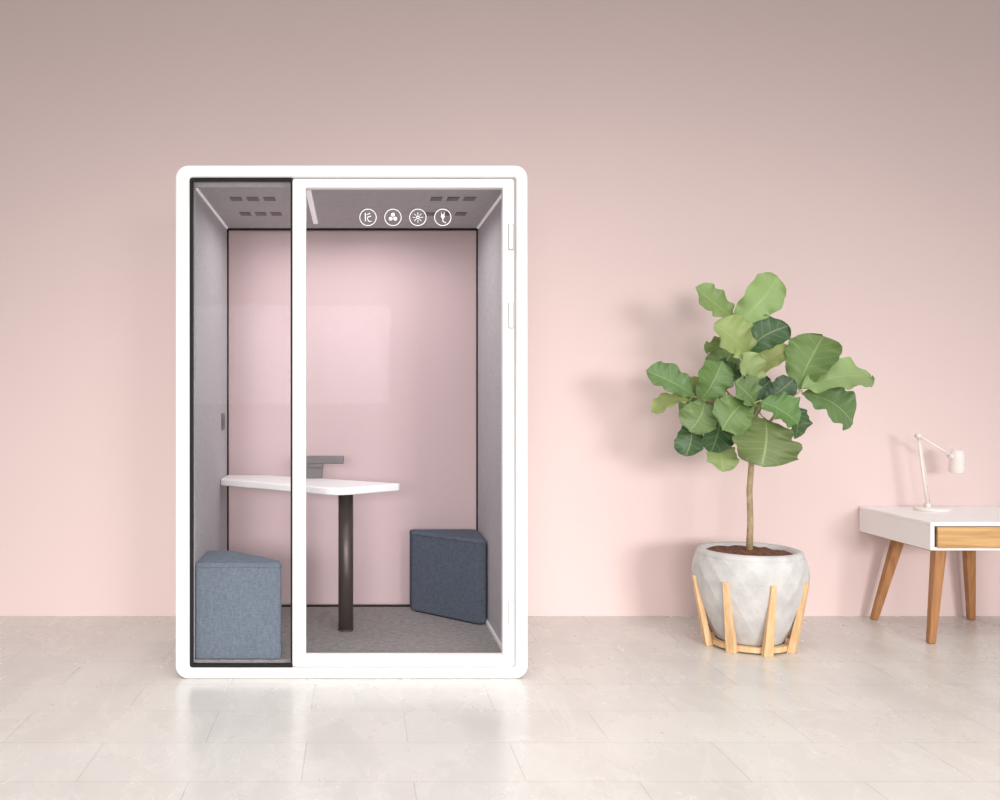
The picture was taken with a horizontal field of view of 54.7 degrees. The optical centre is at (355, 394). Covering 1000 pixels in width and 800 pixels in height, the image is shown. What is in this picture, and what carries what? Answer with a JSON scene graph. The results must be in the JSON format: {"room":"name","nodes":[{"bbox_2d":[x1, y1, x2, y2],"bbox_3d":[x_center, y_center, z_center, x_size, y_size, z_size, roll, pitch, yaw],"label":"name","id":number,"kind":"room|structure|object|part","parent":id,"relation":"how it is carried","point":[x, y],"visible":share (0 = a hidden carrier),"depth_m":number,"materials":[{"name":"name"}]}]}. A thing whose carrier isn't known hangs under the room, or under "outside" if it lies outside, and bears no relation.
{"room":"office","nodes":[
{"label":"office","id":0,"kind":"room"},
{"bbox_2d":[0,0,999,615],"bbox_3d":[0.500,-1.030,5.535,15.000,4.600,0.150,0,0,0],"label":"wall","id":1,"kind":"structure","parent":0,"point":[847,152],"depth_m":5.46,"materials":[{"name":"pink paint"}]},
{"bbox_2d":[0,616,999,799],"bbox_3d":[0.500,1.320,-1.195,15.000,0.100,13.610,0,0,0],"label":"floor","id":2,"kind":"structure","parent":0,"point":[92,707],"depth_m":3.69,"materials":[{"name":"stone"}]},
{"bbox_2d":[176,166,527,677],"bbox_3d":[-0.019,0.121,4.815,1.577,2.298,1.170,0,0,0],"label":"booth","id":3,"kind":"object","parent":2,"relation":"on","point":[386,641],"visible":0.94,"depth_m":4.27,"materials":[{"name":"white metal"}]},
{"bbox_3d":[-0.738,0.122,4.838,0.017,2.195,1.075,0,0,0],"label":"felt panel","id":4,"kind":"part","parent":3,"relation":"part of","materials":[{"name":"grey fabric"}]},
{"bbox_3d":[-0.726,0.145,5.190,0.006,0.090,0.100,0,0,0],"label":"socket plate","id":5,"kind":"part","parent":3,"relation":"part of","materials":[{"name":"grey plastic"}]},
{"bbox_2d":[229,197,242,200],"bbox_3d":[-0.575,-0.942,4.560,0.054,0.005,0.080,0,0,0],"label":"ceiling vent","id":6,"kind":"object","parent":3,"relation":"attached to","point":[230,198],"depth_m":4.56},
{"bbox_2d":[195,551,281,658],"bbox_3d":[-0.532,0.980,4.479,0.392,0.436,0.357,0,0,0],"label":"stool","id":7,"kind":"object","parent":3,"relation":"on","point":[238,594],"visible":1,"depth_m":4.30,"materials":[{"name":"blue fabric"}]},
{"bbox_2d":[239,212,250,215],"bbox_3d":[-0.575,-0.942,4.940,0.054,0.005,0.080,0,0,0],"label":"ceiling vent","id":8,"kind":"object","parent":3,"relation":"attached to","point":[240,213],"depth_m":4.94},
{"bbox_2d":[246,197,258,200],"bbox_3d":[-0.495,-0.942,4.560,0.054,0.005,0.080,0,0,0],"label":"ceiling vent","id":9,"kind":"object","parent":3,"relation":"attached to","point":[247,198],"depth_m":4.56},
{"bbox_2d":[255,212,266,215],"bbox_3d":[-0.495,-0.942,4.940,0.054,0.005,0.080,0,0,0],"label":"ceiling vent","id":10,"kind":"object","parent":3,"relation":"attached to","point":[256,213],"depth_m":4.94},
{"bbox_2d":[263,197,275,200],"bbox_3d":[-0.415,-0.942,4.560,0.054,0.005,0.080,0,0,0],"label":"ceiling vent","id":11,"kind":"object","parent":3,"relation":"attached to","point":[264,198],"depth_m":4.56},
{"bbox_2d":[270,212,281,215],"bbox_3d":[-0.415,-0.942,4.940,0.054,0.005,0.080,0,0,0],"label":"ceiling vent","id":12,"kind":"object","parent":3,"relation":"attached to","point":[271,213],"depth_m":4.94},
{"bbox_2d":[221,475,399,631],"bbox_3d":[-0.320,0.824,4.981,1.076,0.748,0.394,0,0,35],"label":"pedestal table","id":13,"kind":"object","parent":3,"relation":"on","point":[345,490],"visible":1,"depth_m":4.81,"materials":[{"name":"white laminate"}]},
{"bbox_2d":[306,456,343,477],"bbox_3d":[-0.170,0.390,5.133,0.210,0.120,0.074,0,0,0],"label":"module","id":14,"kind":"object","parent":13,"relation":"on","point":[314,465],"visible":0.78,"depth_m":5.10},
{"bbox_2d":[309,458,316,461],"bbox_3d":[-0.230,0.350,5.098,0.040,0.024,0.005,0,0,0],"label":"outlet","id":15,"kind":"object","parent":14,"relation":"attached to","point":[310,459],"depth_m":5.10,"materials":[{"name":"grey plastic"}]},
{"bbox_3d":[-0.224,0.417,5.140,0.088,0.066,0.030,0,0,0],"label":"stem","id":16,"kind":"part","parent":14,"relation":"part of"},
{"bbox_3d":[0.211,0.124,4.271,0.990,2.180,0.049,0,0,0],"label":"door frame","id":17,"kind":"part","parent":3,"relation":"part of","materials":[{"name":"white metal"}]},
{"bbox_2d":[424,212,435,215],"bbox_3d":[0.385,-0.942,4.940,0.054,0.005,0.080,0,0,0],"label":"ceiling vent","id":18,"kind":"object","parent":3,"relation":"attached to","point":[427,213],"depth_m":4.94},
{"bbox_2d":[430,197,442,200],"bbox_3d":[0.385,-0.942,4.560,0.054,0.005,0.080,0,0,0],"label":"ceiling vent","id":19,"kind":"object","parent":3,"relation":"attached to","point":[431,198],"depth_m":4.56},
{"bbox_2d":[440,212,450,215],"bbox_3d":[0.465,-0.942,4.940,0.054,0.005,0.080,0,0,0],"label":"ceiling vent","id":20,"kind":"object","parent":3,"relation":"attached to","point":[446,213],"depth_m":4.91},
{"bbox_2d":[409,529,486,623],"bbox_3d":[0.491,0.977,5.148,0.386,0.443,0.408,0,0,0],"label":"stool","id":21,"kind":"object","parent":3,"relation":"on","point":[448,566],"visible":1,"depth_m":5.09,"materials":[{"name":"blue fabric"}]},
{"bbox_2d":[446,197,458,200],"bbox_3d":[0.465,-0.942,4.560,0.054,0.005,0.080,0,0,0],"label":"ceiling vent","id":22,"kind":"object","parent":3,"relation":"attached to","point":[447,198],"depth_m":4.56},
{"bbox_2d":[455,212,466,215],"bbox_3d":[0.545,-0.942,4.940,0.054,0.005,0.080,0,0,0],"label":"ceiling vent","id":23,"kind":"object","parent":3,"relation":"attached to","point":[456,213],"depth_m":4.94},
{"bbox_2d":[463,197,475,200],"bbox_3d":[0.545,-0.942,4.560,0.054,0.005,0.080,0,0,0],"label":"ceiling vent","id":24,"kind":"object","parent":3,"relation":"attached to","point":[464,198],"depth_m":4.56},
{"bbox_3d":[0.704,0.122,4.843,0.030,2.195,1.065,0,0,0],"label":"felt panel","id":25,"kind":"part","parent":3,"relation":"part of","materials":[{"name":"grey fabric"}]},
{"bbox_3d":[0.684,1.187,4.673,0.010,0.022,0.705,0,0,0],"label":"skirting","id":26,"kind":"part","parent":3,"relation":"part of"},
{"bbox_2d":[646,272,874,656],"bbox_3d":[2.026,0.324,4.865,1.131,1.890,0.649,0,0,0],"label":"fiddle leaf fig","id":27,"kind":"object","parent":2,"relation":"on","point":[751,593],"visible":1,"depth_m":4.73,"materials":[{"name":"plant"}]},
{"bbox_2d":[859,506,999,643],"bbox_3d":[3.274,0.955,5.113,0.772,0.631,0.684,0,0,0],"label":"writing desk","id":28,"kind":"object","parent":2,"relation":"on","point":[968,529],"visible":1,"depth_m":4.99,"materials":[{"name":"white laminate"}]},
{"bbox_3d":[2.995,1.026,5.346,0.178,0.488,0.060,0,0,16],"label":"leg","id":29,"kind":"part","parent":28,"relation":"part of","materials":[{"name":"brown wood"}]},
{"bbox_3d":[2.899,0.721,5.115,0.022,0.123,0.680,0,0,0],"label":"panel","id":30,"kind":"part","parent":28,"relation":"part of","materials":[{"name":"white laminate"}]},
{"bbox_3d":[2.963,1.026,4.852,0.082,0.488,0.053,0,0,0],"label":"leg","id":31,"kind":"part","parent":28,"relation":"part of","materials":[{"name":"brown wood"}]},
{"bbox_2d":[913,434,964,511],"bbox_3d":[3.236,0.426,5.260,0.277,0.425,0.184,0,0,0],"label":"desk lamp","id":32,"kind":"object","parent":28,"relation":"on","point":[956,457],"visible":1,"depth_m":5.24,"materials":[{"name":"white metal"}]},
{"bbox_3d":[3.138,0.424,5.260,0.068,0.396,0.015,0,0,0],"label":"arm","id":33,"kind":"part","parent":32,"relation":"part of","materials":[{"name":"white metal"}]},
{"bbox_3d":[3.152,0.424,5.260,0.062,0.355,0.005,0,0,0],"label":"tension rod","id":34,"kind":"part","parent":32,"relation":"part of","materials":[{"name":"white metal"}]},
{"bbox_3d":[3.203,0.282,5.248,0.189,0.121,0.012,0,0,0],"label":"arm","id":35,"kind":"part","parent":32,"relation":"part of","materials":[{"name":"white metal"}]},
{"bbox_3d":[3.274,0.774,5.116,0.732,0.016,0.678,0,0,0],"label":"panel","id":36,"kind":"part","parent":28,"relation":"part of","materials":[{"name":"white laminate"}]},
{"bbox_3d":[3.274,0.717,4.782,0.704,0.107,0.022,0,0,0],"label":"drawer","id":37,"kind":"part","parent":28,"relation":"part of","materials":[{"name":"brown wood"}]},
{"bbox_3d":[3.452,1.026,5.349,0.092,0.488,0.087,0,0,0],"label":"leg","id":38,"kind":"part","parent":28,"relation":"part of","materials":[{"name":"brown wood"}]},
{"bbox_2d":[691,541,809,645],"bbox_3d":[2.000,1.008,4.830,0.560,0.456,0.552,0,0,0],"label":"pot","id":39,"kind":"object","parent":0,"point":[755,594],"depth_m":4.64,"materials":[{"name":"concrete"}]}
]}

